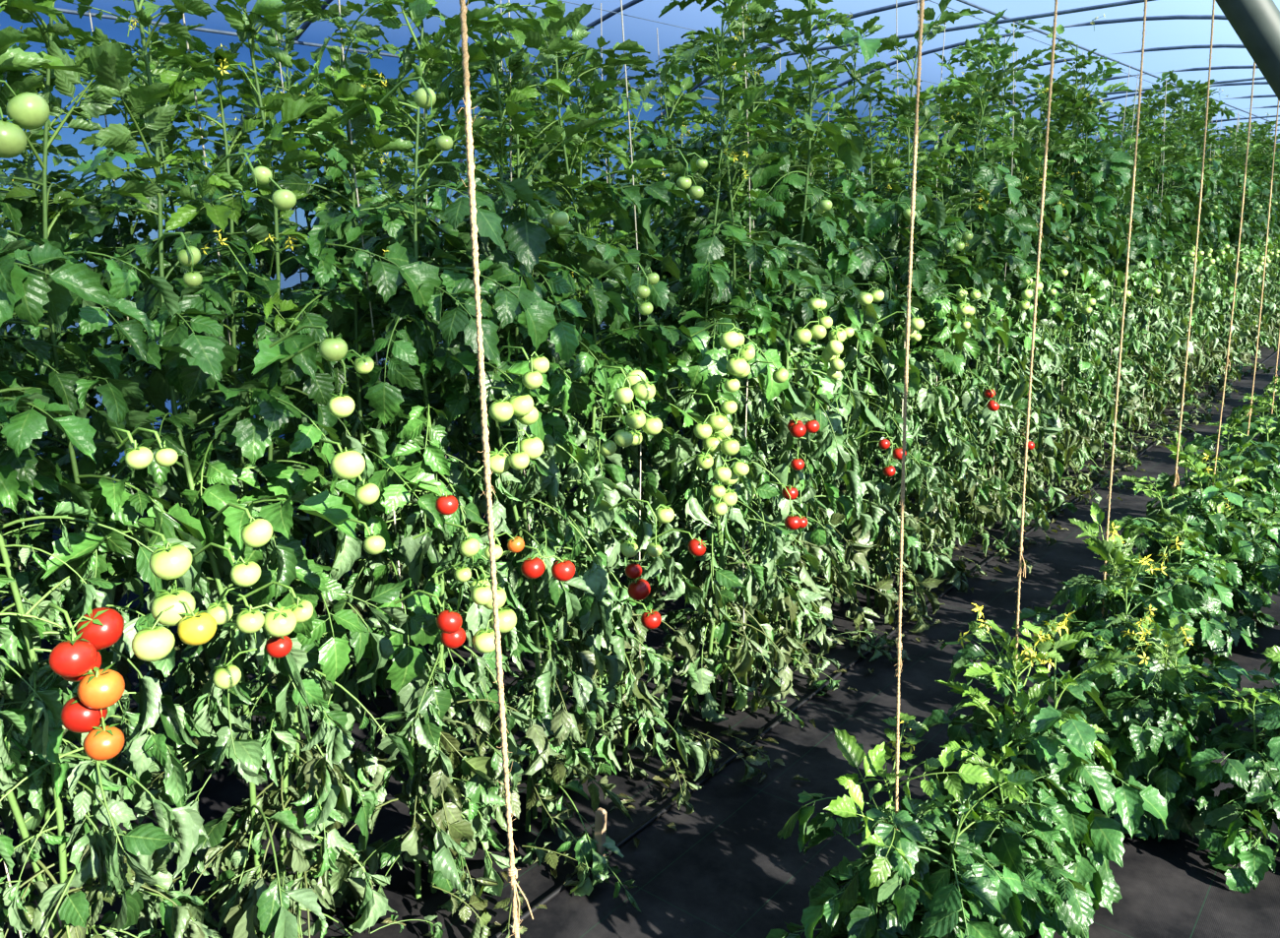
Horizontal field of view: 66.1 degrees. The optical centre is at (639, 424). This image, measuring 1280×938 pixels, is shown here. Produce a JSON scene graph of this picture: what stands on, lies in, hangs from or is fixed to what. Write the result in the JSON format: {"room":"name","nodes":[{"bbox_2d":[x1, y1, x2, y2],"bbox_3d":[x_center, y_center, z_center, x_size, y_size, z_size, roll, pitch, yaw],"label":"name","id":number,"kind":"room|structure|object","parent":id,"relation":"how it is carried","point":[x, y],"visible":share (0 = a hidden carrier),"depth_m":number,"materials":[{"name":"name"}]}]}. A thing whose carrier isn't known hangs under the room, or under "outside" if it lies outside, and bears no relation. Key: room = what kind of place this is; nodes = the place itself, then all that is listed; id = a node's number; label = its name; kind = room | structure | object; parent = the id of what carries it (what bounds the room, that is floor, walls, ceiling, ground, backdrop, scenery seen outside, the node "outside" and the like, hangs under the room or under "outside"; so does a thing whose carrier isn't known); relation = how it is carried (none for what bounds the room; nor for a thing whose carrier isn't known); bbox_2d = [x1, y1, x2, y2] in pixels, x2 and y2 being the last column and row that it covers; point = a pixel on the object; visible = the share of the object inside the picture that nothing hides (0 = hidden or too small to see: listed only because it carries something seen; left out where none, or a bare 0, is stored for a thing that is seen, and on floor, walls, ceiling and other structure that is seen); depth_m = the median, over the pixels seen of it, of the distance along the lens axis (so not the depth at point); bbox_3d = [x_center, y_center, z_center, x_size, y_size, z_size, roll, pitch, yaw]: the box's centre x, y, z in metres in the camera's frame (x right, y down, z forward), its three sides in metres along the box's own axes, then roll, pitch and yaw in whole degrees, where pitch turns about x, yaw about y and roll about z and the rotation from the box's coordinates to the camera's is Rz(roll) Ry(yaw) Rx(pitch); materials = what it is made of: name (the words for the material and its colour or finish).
{"room":"greenhouse","nodes":[
{"label":"greenhouse","id":0,"kind":"room"},
{"bbox_2d":[0,343,1279,937],"bbox_3d":[5.971,-0.884,11.903,7.900,0.008,34.200,8,15,39],"label":"floor","id":1,"kind":"structure","parent":0,"point":[726,871],"depth_m":2.90,"materials":[{"name":"black fabric"}]},
{"bbox_2d":[0,129,117,867],"bbox_3d":[-1.747,-0.087,2.574,0.715,2.551,0.713,8,15,39],"label":"plant","id":2,"kind":"object","parent":1,"relation":"on","point":[23,574],"visible":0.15,"depth_m":2.63,"materials":[{"name":"green plant"}]},
{"bbox_2d":[0,82,148,631],"bbox_3d":[-2.427,-0.249,3.998,0.655,2.343,0.759,2,12,18],"label":"plant","id":3,"kind":"object","parent":1,"relation":"on","point":[52,176],"visible":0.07,"depth_m":3.96,"materials":[{"name":"green plant"}]},
{"bbox_2d":[0,0,260,937],"bbox_3d":[-1.029,0.076,1.668,0.829,2.551,0.707,-1,11,2],"label":"plant","id":4,"kind":"object","parent":1,"relation":"on","point":[70,287],"visible":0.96,"depth_m":1.70,"materials":[{"name":"green plant"}]},
{"bbox_2d":[35,0,286,772],"bbox_3d":[-1.396,-0.175,2.960,0.670,2.551,0.747,-9,13,-31],"label":"plant","id":5,"kind":"object","parent":1,"relation":"on","point":[124,234],"visible":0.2,"depth_m":2.84,"materials":[{"name":"green plant"}]},
{"bbox_2d":[146,148,307,576],"bbox_3d":[-1.842,-0.218,4.522,0.716,2.042,0.744,-2,11,0],"label":"plant","id":6,"kind":"object","parent":1,"relation":"on","point":[184,162],"visible":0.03,"depth_m":4.33,"materials":[{"name":"green plant"}]},
{"bbox_2d":[23,0,466,937],"bbox_3d":[-0.791,0.011,1.955,0.825,2.551,0.805,9,15,41],"label":"plant","id":7,"kind":"object","parent":1,"relation":"on","point":[286,635],"visible":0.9,"depth_m":1.97,"materials":[{"name":"green plant"}]},
{"bbox_2d":[212,0,437,710],"bbox_3d":[-1.077,-0.256,3.319,0.664,2.552,0.769,-8,13,-28],"label":"plant","id":8,"kind":"object","parent":1,"relation":"on","point":[310,203],"visible":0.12,"depth_m":3.12,"materials":[{"name":"green plant"}]},
{"bbox_2d":[277,113,449,540],"bbox_3d":[-1.345,-0.447,5.085,0.895,2.242,0.693,-5,12,-18],"label":"plant","id":9,"kind":"object","parent":1,"relation":"on","point":[411,164],"visible":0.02,"depth_m":4.96,"materials":[{"name":"green plant"}]},
{"bbox_2d":[210,0,575,928],"bbox_3d":[-0.529,-0.057,2.258,0.789,2.551,0.741,0,12,8],"label":"plant","id":10,"kind":"object","parent":1,"relation":"on","point":[428,723],"visible":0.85,"depth_m":2.18,"materials":[{"name":"green plant"}]},
{"bbox_2d":[296,10,529,666],"bbox_3d":[-0.768,-0.335,3.667,0.898,2.551,0.695,3,12,21],"label":"plant","id":11,"kind":"object","parent":1,"relation":"on","point":[427,246],"visible":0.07,"depth_m":3.54,"materials":[{"name":"green plant"}]},
{"bbox_2d":[429,150,527,500],"bbox_3d":[-0.861,-0.508,5.646,0.688,2.114,0.889,1,12,14],"label":"plant","id":12,"kind":"object","parent":1,"relation":"on","point":[485,153],"visible":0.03,"depth_m":5.61,"materials":[{"name":"green plant"}]},
{"bbox_2d":[392,0,674,887],"bbox_3d":[-0.261,-0.114,2.500,0.789,2.551,0.805,-11,15,-40],"label":"plant","id":13,"kind":"object","parent":1,"relation":"on","point":[525,240],"visible":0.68,"depth_m":2.47,"materials":[{"name":"green plant"}]},
{"bbox_2d":[463,0,620,612],"bbox_3d":[-0.426,-0.417,4.028,0.709,2.551,0.776,-4,12,-10],"label":"plant","id":14,"kind":"object","parent":1,"relation":"on","point":[563,472],"visible":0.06,"depth_m":4.01,"materials":[{"name":"green plant"}]},
{"bbox_2d":[543,177,613,488],"bbox_3d":[-0.398,-0.572,6.283,0.723,1.961,0.726,-3,11,-5],"label":"plant","id":15,"kind":"object","parent":1,"relation":"on","point":[583,180],"visible":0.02,"depth_m":6.21,"materials":[{"name":"green plant"}]},
{"bbox_2d":[592,807,606,862],"bbox_3d":[-0.103,1.098,2.519,0.044,0.258,0.017,8,15,39],"label":"wooden stake","id":16,"kind":"object","parent":1,"relation":"on","point":[601,813],"visible":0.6,"depth_m":2.49,"materials":[{"name":"brown wood"}]},
{"bbox_2d":[470,0,755,781],"bbox_3d":[-0.088,-0.196,2.885,0.712,2.551,0.889,-3,12,-8],"label":"plant","id":17,"kind":"object","parent":1,"relation":"on","point":[630,691],"visible":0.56,"depth_m":2.77,"materials":[{"name":"green plant"}]},
{"bbox_2d":[549,2,692,601],"bbox_3d":[-0.059,-0.492,4.349,0.771,2.551,0.665,-12,16,-43],"label":"plant","id":18,"kind":"object","parent":1,"relation":"on","point":[657,310],"visible":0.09,"depth_m":4.20,"materials":[{"name":"green plant"}]},
{"bbox_2d":[616,136,698,444],"bbox_3d":[0.111,-0.834,6.808,0.698,2.239,0.738,-9,13,-32],"label":"plant","id":19,"kind":"object","parent":1,"relation":"on","point":[658,209],"visible":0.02,"depth_m":6.68,"materials":[{"name":"green plant"}]},
{"bbox_2d":[651,129,710,424],"bbox_3d":[0.471,-1.011,7.416,0.659,2.326,0.855,1,12,14],"label":"plant","id":20,"kind":"object","parent":1,"relation":"on","point":[700,132],"visible":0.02,"depth_m":7.17,"materials":[{"name":"green plant"}]},
{"bbox_2d":[617,27,753,553],"bbox_3d":[0.161,-0.593,4.814,0.773,2.550,0.801,8,15,39],"label":"plant","id":21,"kind":"object","parent":1,"relation":"on","point":[665,138],"visible":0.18,"depth_m":4.60,"materials":[{"name":"green plant"}]},
{"bbox_2d":[674,97,791,520],"bbox_3d":[0.451,-0.679,5.204,0.762,2.551,0.678,-8,13,-30],"label":"plant","id":22,"kind":"object","parent":1,"relation":"on","point":[696,126],"visible":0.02,"depth_m":5.02,"materials":[{"name":"green plant"}]},
{"bbox_2d":[614,0,854,752],"bbox_3d":[0.269,-0.253,3.118,0.776,2.551,0.756,-8,13,-30],"label":"plant","id":23,"kind":"object","parent":1,"relation":"on","point":[771,378],"visible":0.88,"depth_m":3.04,"materials":[{"name":"green plant"}]},
{"bbox_2d":[651,0,885,696],"bbox_3d":[0.437,-0.376,3.409,0.735,2.665,0.844,-8,13,-30],"label":"plant","id":24,"kind":"object","parent":1,"relation":"on","point":[831,453],"visible":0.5,"depth_m":3.38,"materials":[{"name":"green plant"}]},
{"bbox_2d":[740,50,831,502],"bbox_3d":[0.797,-0.771,5.612,0.696,2.551,0.658,5,13,30],"label":"plant","id":25,"kind":"object","parent":1,"relation":"on","point":[799,115],"visible":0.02,"depth_m":5.46,"materials":[{"name":"green plant"}]},
{"bbox_2d":[369,357,1270,937],"bbox_3d":[2.736,0.312,5.979,0.662,0.164,11.814,7,14,38],"label":"fallen leaves","id":26,"kind":"object","parent":1,"relation":"on","point":[583,887],"visible":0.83,"depth_m":3.20,"materials":[{"name":"green plant"}]},
{"bbox_2d":[726,8,924,667],"bbox_3d":[0.630,-0.398,3.784,0.786,2.551,0.880,-1,11,3],"label":"plant","id":27,"kind":"object","parent":1,"relation":"on","point":[842,260],"visible":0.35,"depth_m":3.71,"materials":[{"name":"green plant"}]},
{"bbox_2d":[794,152,857,410],"bbox_3d":[1.557,-1.220,8.445,0.759,2.270,0.790,-4,12,-10],"label":"plant","id":28,"kind":"object","parent":1,"relation":"on","point":[820,153],"visible":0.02,"depth_m":8.20,"materials":[{"name":"green plant"}]},
{"bbox_2d":[778,63,883,490],"bbox_3d":[1.102,-0.840,5.912,0.712,2.551,0.715,2,12,18],"label":"plant","id":29,"kind":"object","parent":1,"relation":"on","point":[833,174],"visible":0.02,"depth_m":5.71,"materials":[{"name":"green plant"}]},
{"bbox_2d":[829,74,924,476],"bbox_3d":[1.447,-0.929,6.306,0.715,2.551,0.718,-7,12,-24],"label":"plant","id":30,"kind":"object","parent":1,"relation":"on","point":[885,141],"visible":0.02,"depth_m":6.10,"materials":[{"name":"green plant"}]},
{"bbox_2d":[490,348,1279,937],"bbox_3d":[6.394,-0.579,10.281,0.054,0.014,32.200,8,15,39],"label":"pipe","id":31,"kind":"object","parent":1,"relation":"on","point":[526,915],"visible":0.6,"depth_m":3.11,"materials":[{"name":"plastic"}]},
{"bbox_2d":[789,0,983,625],"bbox_3d":[1.009,-0.466,4.068,0.803,2.551,0.734,0,12,8],"label":"plant","id":32,"kind":"object","parent":1,"relation":"on","point":[885,561],"visible":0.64,"depth_m":3.95,"materials":[{"name":"green plant"}]},
{"bbox_2d":[859,84,941,459],"bbox_3d":[1.732,-1.010,6.671,0.780,2.552,0.740,8,15,39],"label":"plant","id":33,"kind":"object","parent":1,"relation":"on","point":[866,118],"visible":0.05,"depth_m":6.54,"materials":[{"name":"green plant"}]},
{"bbox_2d":[766,712,1052,937],"bbox_3d":[0.527,0.933,2.005,0.523,0.634,0.513,8,15,39],"label":"plant","id":34,"kind":"object","parent":1,"relation":"on","point":[932,907],"visible":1,"depth_m":1.91,"materials":[{"name":"green plant"}]},
{"bbox_2d":[854,0,1002,592],"bbox_3d":[1.243,-0.524,4.325,0.664,2.551,0.650,2,12,18],"label":"plant","id":35,"kind":"object","parent":1,"relation":"on","point":[966,275],"visible":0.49,"depth_m":4.29,"materials":[{"name":"green plant"}]},
{"bbox_2d":[910,84,984,446],"bbox_3d":[2.133,-1.092,7.016,0.818,2.551,0.748,-6,12,-22],"label":"plant","id":36,"kind":"object","parent":1,"relation":"on","point":[948,173],"visible":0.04,"depth_m":6.92,"materials":[{"name":"green plant"}]},
{"bbox_2d":[930,136,981,383],"bbox_3d":[2.404,-1.182,7.427,0.780,2.551,0.777,1,12,13],"label":"plant","id":37,"kind":"object","parent":1,"relation":"on","point":[961,137],"visible":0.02,"depth_m":7.32,"materials":[{"name":"green plant"}]},
{"bbox_2d":[890,22,1049,556],"bbox_3d":[1.518,-0.600,4.666,0.755,2.551,0.728,4,13,25],"label":"plant","id":38,"kind":"object","parent":1,"relation":"on","point":[990,419],"visible":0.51,"depth_m":4.51,"materials":[{"name":"green plant"}]},
{"bbox_2d":[916,8,1068,547],"bbox_3d":[1.742,-0.710,4.994,0.749,2.625,0.779,0,11,7],"label":"plant","id":39,"kind":"object","parent":1,"relation":"on","point":[1018,388],"visible":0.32,"depth_m":4.92,"materials":[{"name":"green plant"}]},
{"bbox_2d":[960,129,1027,387],"bbox_3d":[2.726,-1.258,7.760,0.724,2.551,0.684,2,12,17],"label":"plant","id":40,"kind":"object","parent":1,"relation":"on","point":[1004,160],"visible":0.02,"depth_m":7.57,"materials":[{"name":"green plant"}]},
{"bbox_2d":[967,104,1043,366],"bbox_3d":[3.086,-1.354,8.184,0.763,2.550,0.716,8,15,39],"label":"plant","id":41,"kind":"object","parent":1,"relation":"on","point":[1000,135],"visible":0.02,"depth_m":8.00,"materials":[{"name":"green plant"}]},
{"bbox_2d":[929,679,1094,937],"bbox_3d":[0.819,0.903,2.209,0.427,0.610,0.484,8,15,39],"label":"plant","id":42,"kind":"object","parent":1,"relation":"on","point":[1068,901],"visible":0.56,"depth_m":2.14,"materials":[{"name":"green plant"}]},
{"bbox_2d":[969,36,1095,518],"bbox_3d":[2.025,-0.740,5.290,0.599,2.551,0.694,-3,12,-8],"label":"plant","id":43,"kind":"object","parent":1,"relation":"on","point":[1045,397],"visible":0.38,"depth_m":5.23,"materials":[{"name":"green plant"}]},
{"bbox_2d":[979,46,1098,499],"bbox_3d":[2.225,-0.812,5.617,0.672,2.552,0.871,-3,11,-7],"label":"plant","id":44,"kind":"object","parent":1,"relation":"on","point":[1059,248],"visible":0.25,"depth_m":5.45,"materials":[{"name":"green plant"}]},
{"bbox_2d":[914,603,1167,914],"bbox_3d":[0.948,0.805,2.387,0.474,0.731,0.582,-4,12,-12],"label":"plant","id":45,"kind":"object","parent":1,"relation":"on","point":[1098,838],"visible":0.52,"depth_m":2.29,"materials":[{"name":"green plant"}]},
{"bbox_2d":[1036,110,1095,330],"bbox_3d":[3.668,-1.527,8.960,0.776,2.551,0.779,-10,14,-37],"label":"plant","id":46,"kind":"object","parent":1,"relation":"on","point":[1040,110],"visible":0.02,"depth_m":8.64,"materials":[{"name":"green plant"}]},
{"bbox_2d":[997,14,1138,494],"bbox_3d":[2.515,-0.946,5.780,0.730,2.733,0.690,-1,11,4],"label":"plant","id":47,"kind":"object","parent":1,"relation":"on","point":[1070,160],"visible":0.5,"depth_m":5.67,"materials":[{"name":"green plant"}]},
{"bbox_2d":[1013,64,1132,479],"bbox_3d":[2.673,-0.942,6.199,0.716,2.551,0.804,6,13,32],"label":"plant","id":48,"kind":"object","parent":1,"relation":"on","point":[1123,227],"visible":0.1,"depth_m":6.09,"materials":[{"name":"green plant"}]},
{"bbox_2d":[1011,502,1204,759],"bbox_3d":[1.470,0.647,3.090,0.564,0.731,0.530,8,15,39],"label":"plant","id":49,"kind":"object","parent":1,"relation":"on","point":[1079,590],"visible":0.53,"depth_m":3.00,"materials":[{"name":"green plant"}]},
{"bbox_2d":[1043,65,1177,465],"bbox_3d":[3.052,-1.015,6.509,0.757,2.551,0.750,5,13,31],"label":"plant","id":50,"kind":"object","parent":1,"relation":"on","point":[1106,432],"visible":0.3,"depth_m":6.38,"materials":[{"name":"green plant"}]},
{"bbox_2d":[1063,74,1168,450],"bbox_3d":[3.209,-1.069,6.757,0.738,2.551,0.736,8,15,39],"label":"plant","id":51,"kind":"object","parent":1,"relation":"on","point":[1133,387],"visible":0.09,"depth_m":6.72,"materials":[{"name":"green plant"}]},
{"bbox_2d":[1090,77,1204,443],"bbox_3d":[3.510,-1.139,7.060,0.735,2.552,0.711,-1,11,4],"label":"plant","id":52,"kind":"object","parent":1,"relation":"on","point":[1144,312],"visible":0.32,"depth_m":6.95,"materials":[{"name":"green plant"}]},
{"bbox_2d":[1031,537,1273,937],"bbox_3d":[7.164,-0.473,9.651,0.054,0.014,32.200,8,15,39],"label":"pipe","id":53,"kind":"object","parent":1,"relation":"on","point":[1037,934],"visible":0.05,"depth_m":2.29,"materials":[{"name":"plastic"}]},
{"bbox_2d":[1095,69,1215,429],"bbox_3d":[3.719,-1.252,7.370,0.936,2.640,0.718,-6,12,-21],"label":"plant","id":54,"kind":"object","parent":1,"relation":"on","point":[1176,282],"visible":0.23,"depth_m":7.20,"materials":[{"name":"green plant"}]},
{"bbox_2d":[1063,604,1259,842],"bbox_3d":[1.383,0.801,2.658,0.483,0.607,0.393,-1,11,4],"label":"plant","id":55,"kind":"object","parent":1,"relation":"on","point":[1152,754],"visible":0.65,"depth_m":2.58,"materials":[{"name":"green plant"}]},
{"bbox_2d":[1128,111,1209,408],"bbox_3d":[4.470,-1.426,8.351,0.650,2.551,0.753,4,13,27],"label":"plant","id":56,"kind":"object","parent":1,"relation":"on","point":[1182,302],"visible":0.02,"depth_m":8.30,"materials":[{"name":"green plant"}]},
{"bbox_2d":[1127,86,1217,424],"bbox_3d":[3.985,-1.283,7.666,0.738,2.566,0.817,8,15,39],"label":"plant","id":57,"kind":"object","parent":1,"relation":"on","point":[1186,194],"visible":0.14,"depth_m":7.48,"materials":[{"name":"green plant"}]},
{"bbox_2d":[1100,508,1259,719],"bbox_3d":[1.830,0.620,3.351,0.442,0.661,0.493,0,12,8],"label":"plant","id":58,"kind":"object","parent":1,"relation":"on","point":[1214,628],"visible":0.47,"depth_m":3.29,"materials":[{"name":"green plant"}]},
{"bbox_2d":[1109,446,1262,655],"bbox_3d":[2.073,0.486,3.759,0.562,0.746,0.581,8,15,39],"label":"plant","id":59,"kind":"object","parent":1,"relation":"on","point":[1216,532],"visible":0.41,"depth_m":3.70,"materials":[{"name":"green plant"}]},
{"bbox_2d":[1148,78,1234,413],"bbox_3d":[4.369,-1.403,7.983,0.685,2.658,0.888,0,11,7],"label":"plant","id":60,"kind":"object","parent":1,"relation":"on","point":[1209,193],"visible":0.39,"depth_m":7.85,"materials":[{"name":"green plant"}]},
{"bbox_2d":[1165,99,1238,391],"bbox_3d":[4.923,-1.565,8.891,0.798,2.581,0.804,8,15,39],"label":"plant","id":61,"kind":"object","parent":1,"relation":"on","point":[1234,177],"visible":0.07,"depth_m":8.67,"materials":[{"name":"green plant"}]},
{"bbox_2d":[1135,430,1279,575],"bbox_3d":[2.538,0.384,4.338,0.542,0.696,0.502,8,15,39],"label":"plant","id":62,"kind":"object","parent":1,"relation":"on","point":[1164,478],"visible":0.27,"depth_m":4.30,"materials":[{"name":"green plant"}]},
{"bbox_2d":[1168,122,1247,402],"bbox_3d":[4.789,-1.472,8.536,0.801,2.551,0.822,-10,14,-37],"label":"plant","id":63,"kind":"object","parent":1,"relation":"on","point":[1215,291],"visible":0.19,"depth_m":8.46,"materials":[{"name":"green plant"}]},
{"bbox_2d":[1193,119,1264,384],"bbox_3d":[5.304,-1.623,9.212,0.748,2.552,0.703,-3,11,-7],"label":"plant","id":64,"kind":"object","parent":1,"relation":"on","point":[1251,186],"visible":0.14,"depth_m":9.12,"materials":[{"name":"green plant"}]},
{"bbox_2d":[1180,403,1279,542],"bbox_3d":[3.057,0.237,4.927,0.539,0.723,0.484,-3,12,-8],"label":"plant","id":65,"kind":"object","parent":1,"relation":"on","point":[1272,484],"visible":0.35,"depth_m":4.84,"materials":[{"name":"green plant"}]},
{"bbox_2d":[1189,644,1279,894],"bbox_3d":[1.595,0.826,2.481,0.458,0.614,0.411,-3,11,-5],"label":"plant","id":66,"kind":"object","parent":1,"relation":"on","point":[1253,800],"visible":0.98,"depth_m":2.45,"materials":[{"name":"green plant"}]},
{"bbox_2d":[1189,495,1279,629],"bbox_3d":[2.405,0.548,4.028,0.416,0.504,0.402,8,15,39],"label":"plant","id":67,"kind":"object","parent":1,"relation":"on","point":[1265,565],"visible":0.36,"depth_m":3.93,"materials":[{"name":"green plant"}]},
{"bbox_2d":[1203,112,1277,382],"bbox_3d":[5.636,-1.678,9.438,0.726,2.551,0.850,8,15,39],"label":"plant","id":68,"kind":"object","parent":1,"relation":"on","point":[1233,235],"visible":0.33,"depth_m":9.34,"materials":[{"name":"green plant"}]},
{"bbox_2d":[1202,113,1278,376],"bbox_3d":[5.765,-1.733,9.694,0.722,2.551,0.767,-6,12,-22],"label":"plant","id":69,"kind":"object","parent":1,"relation":"on","point":[1238,350],"visible":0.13,"depth_m":9.58,"materials":[{"name":"green plant"}]},
{"bbox_2d":[1209,121,1278,366],"bbox_3d":[6.257,-1.884,10.374,0.672,2.552,0.871,-3,11,-5],"label":"plant","id":70,"kind":"object","parent":1,"relation":"on","point":[1241,125],"visible":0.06,"depth_m":10.20,"materials":[{"name":"green plant"}]},
{"bbox_2d":[1217,118,1279,371],"bbox_3d":[6.074,-1.826,10.113,0.675,2.551,0.694,-3,11,-7],"label":"plant","id":71,"kind":"object","parent":1,"relation":"on","point":[1247,355],"visible":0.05,"depth_m":9.97,"materials":[{"name":"green plant"}]},
{"bbox_2d":[1225,376,1279,511],"bbox_3d":[3.572,0.101,5.443,0.565,0.758,0.507,3,12,21],"label":"plant","id":72,"kind":"object","parent":1,"relation":"on","point":[1275,416],"visible":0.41,"depth_m":5.40,"materials":[{"name":"green plant"}]},
{"bbox_2d":[1230,131,1279,358],"bbox_3d":[6.780,-2.013,10.942,0.648,2.552,0.840,1,12,13],"label":"plant","id":73,"kind":"object","parent":1,"relation":"on","point":[1271,287],"visible":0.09,"depth_m":10.89,"materials":[{"name":"green plant"}]},
{"bbox_2d":[1230,121,1279,349],"bbox_3d":[7.079,-2.138,11.353,0.796,2.618,0.946,-2,11,-4],"label":"plant","id":74,"kind":"object","parent":1,"relation":"on","point":[1270,296],"visible":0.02,"depth_m":11.23,"materials":[{"name":"green plant"}]},
{"bbox_2d":[1240,113,1279,361],"bbox_3d":[6.629,-1.999,10.687,0.781,2.633,0.727,-2,11,-1],"label":"plant","id":75,"kind":"object","parent":1,"relation":"on","point":[1262,131],"visible":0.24,"depth_m":10.57,"materials":[{"name":"green plant"}]},
{"bbox_2d":[1250,643,1279,703],"bbox_3d":[2.146,0.759,3.048,0.397,0.492,0.384,-10,14,-35],"label":"plant","id":76,"kind":"object","parent":1,"relation":"on","point":[1275,666],"visible":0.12,"depth_m":3.06,"materials":[{"name":"green plant"}]},
{"bbox_2d":[1250,375,1279,446],"bbox_3d":[4.085,0.010,6.168,0.484,0.619,0.500,-7,13,-27],"label":"plant","id":77,"kind":"object","parent":1,"relation":"on","point":[1269,389],"visible":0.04,"depth_m":6.23,"materials":[{"name":"green plant"}]},
{"bbox_2d":[1254,152,1279,345],"bbox_3d":[7.580,-2.114,11.884,0.756,2.332,0.753,-7,12,-23],"label":"plant","id":78,"kind":"object","parent":1,"relation":"on","point":[1277,324],"visible":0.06,"depth_m":11.90,"materials":[{"name":"green plant"}]},
{"bbox_2d":[1256,131,1279,349],"bbox_3d":[7.338,-2.165,11.617,0.701,2.552,0.773,-4,12,-14],"label":"plant","id":79,"kind":"object","parent":1,"relation":"on","point":[1277,273],"visible":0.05,"depth_m":11.61,"materials":[{"name":"green plant"}]},
{"bbox_2d":[1257,365,1279,414],"bbox_3d":[4.598,-0.180,6.792,0.465,0.718,0.572,-12,15,-42],"label":"plant","id":80,"kind":"object","parent":1,"relation":"on","point":[1278,367],"visible":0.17,"depth_m":6.91,"materials":[{"name":"green plant"}]},
{"bbox_2d":[1264,133,1279,340],"bbox_3d":[7.856,-2.302,12.238,0.902,2.547,0.696,3,12,23],"label":"plant","id":81,"kind":"object","parent":1,"relation":"on","point":[1278,134],"visible":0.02,"depth_m":12.10,"materials":[{"name":"green plant"}]},
{"bbox_2d":[1265,568,1279,591],"bbox_3d":[2.568,0.595,3.587,0.479,0.577,0.379,6,14,35],"label":"plant","id":82,"kind":"object","parent":1,"relation":"on","point":[1274,585],"visible":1,"depth_m":3.66,"materials":[{"name":"green plant"}]},
{"bbox_2d":[0,0,1279,506],"bbox_3d":[5.601,-2.515,11.851,7.248,3.238,34.200,8,15,39],"label":"sky","id":83,"kind":"structure","parent":0,"point":[1107,38],"depth_m":7.62,"materials":[{"name":"blue"}]},
{"bbox_2d":[55,0,1279,244],"bbox_3d":[5.929,-2.401,11.597,8.032,3.323,34.232,8,15,39],"label":"frame","id":84,"kind":"object","parent":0,"point":[1256,23],"visible":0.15,"depth_m":5.74,"materials":[{"name":"metal"}]},
{"bbox_2d":[457,0,533,937],"bbox_3d":[-0.148,0.164,1.044,0.028,2.517,0.039,8,15,39],"label":"jute twine","id":85,"kind":"object","parent":84,"relation":"hanging from","point":[512,872],"visible":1,"depth_m":1.01,"materials":[{"name":"beige fabric"}]},
{"bbox_2d":[893,0,925,831],"bbox_3d":[0.490,-0.002,1.784,0.040,2.520,0.023,6,14,33],"label":"jute twine","id":86,"kind":"object","parent":84,"relation":"hanging from","point":[922,2],"visible":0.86,"depth_m":1.77,"materials":[{"name":"beige fabric"}]},
{"bbox_2d":[1012,0,1057,713],"bbox_3d":[0.923,-0.121,2.305,0.038,2.517,0.029,-1,11,5],"label":"jute twine","id":87,"kind":"object","parent":84,"relation":"hanging from","point":[1042,203],"visible":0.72,"depth_m":2.29,"materials":[{"name":"beige fabric"}]},
{"bbox_2d":[1098,0,1149,699],"bbox_3d":[1.433,-0.260,2.926,0.027,2.517,0.041,3,12,23],"label":"jute twine","id":88,"kind":"object","parent":84,"relation":"hanging from","point":[1145,1],"visible":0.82,"depth_m":2.90,"materials":[{"name":"beige fabric"}]},
{"bbox_2d":[1166,0,1215,564],"bbox_3d":[2.008,-0.412,3.597,0.029,2.517,0.022,-3,11,-6],"label":"jute twine","id":89,"kind":"object","parent":84,"relation":"hanging from","point":[1213,8],"visible":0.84,"depth_m":3.55,"materials":[{"name":"beige fabric"}]},
{"bbox_2d":[1208,61,1256,521],"bbox_3d":[2.498,-0.539,4.161,0.038,2.517,0.032,-7,13,-24],"label":"jute twine","id":90,"kind":"object","parent":84,"relation":"hanging from","point":[1253,69],"visible":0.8,"depth_m":4.13,"materials":[{"name":"beige fabric"}]},
{"bbox_2d":[1242,99,1279,473],"bbox_3d":[2.995,-0.668,4.744,0.029,2.527,0.057,6,13,32],"label":"jute twine","id":91,"kind":"object","parent":84,"relation":"hanging from","point":[1276,116],"visible":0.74,"depth_m":4.72,"materials":[{"name":"beige fabric"}]},
{"bbox_2d":[1271,329,1279,414],"bbox_3d":[3.482,-0.799,5.314,0.030,2.526,0.034,9,16,43],"label":"jute twine","id":92,"kind":"object","parent":84,"relation":"hanging from","point":[1278,342],"visible":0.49,"depth_m":5.41,"materials":[{"name":"beige fabric"}]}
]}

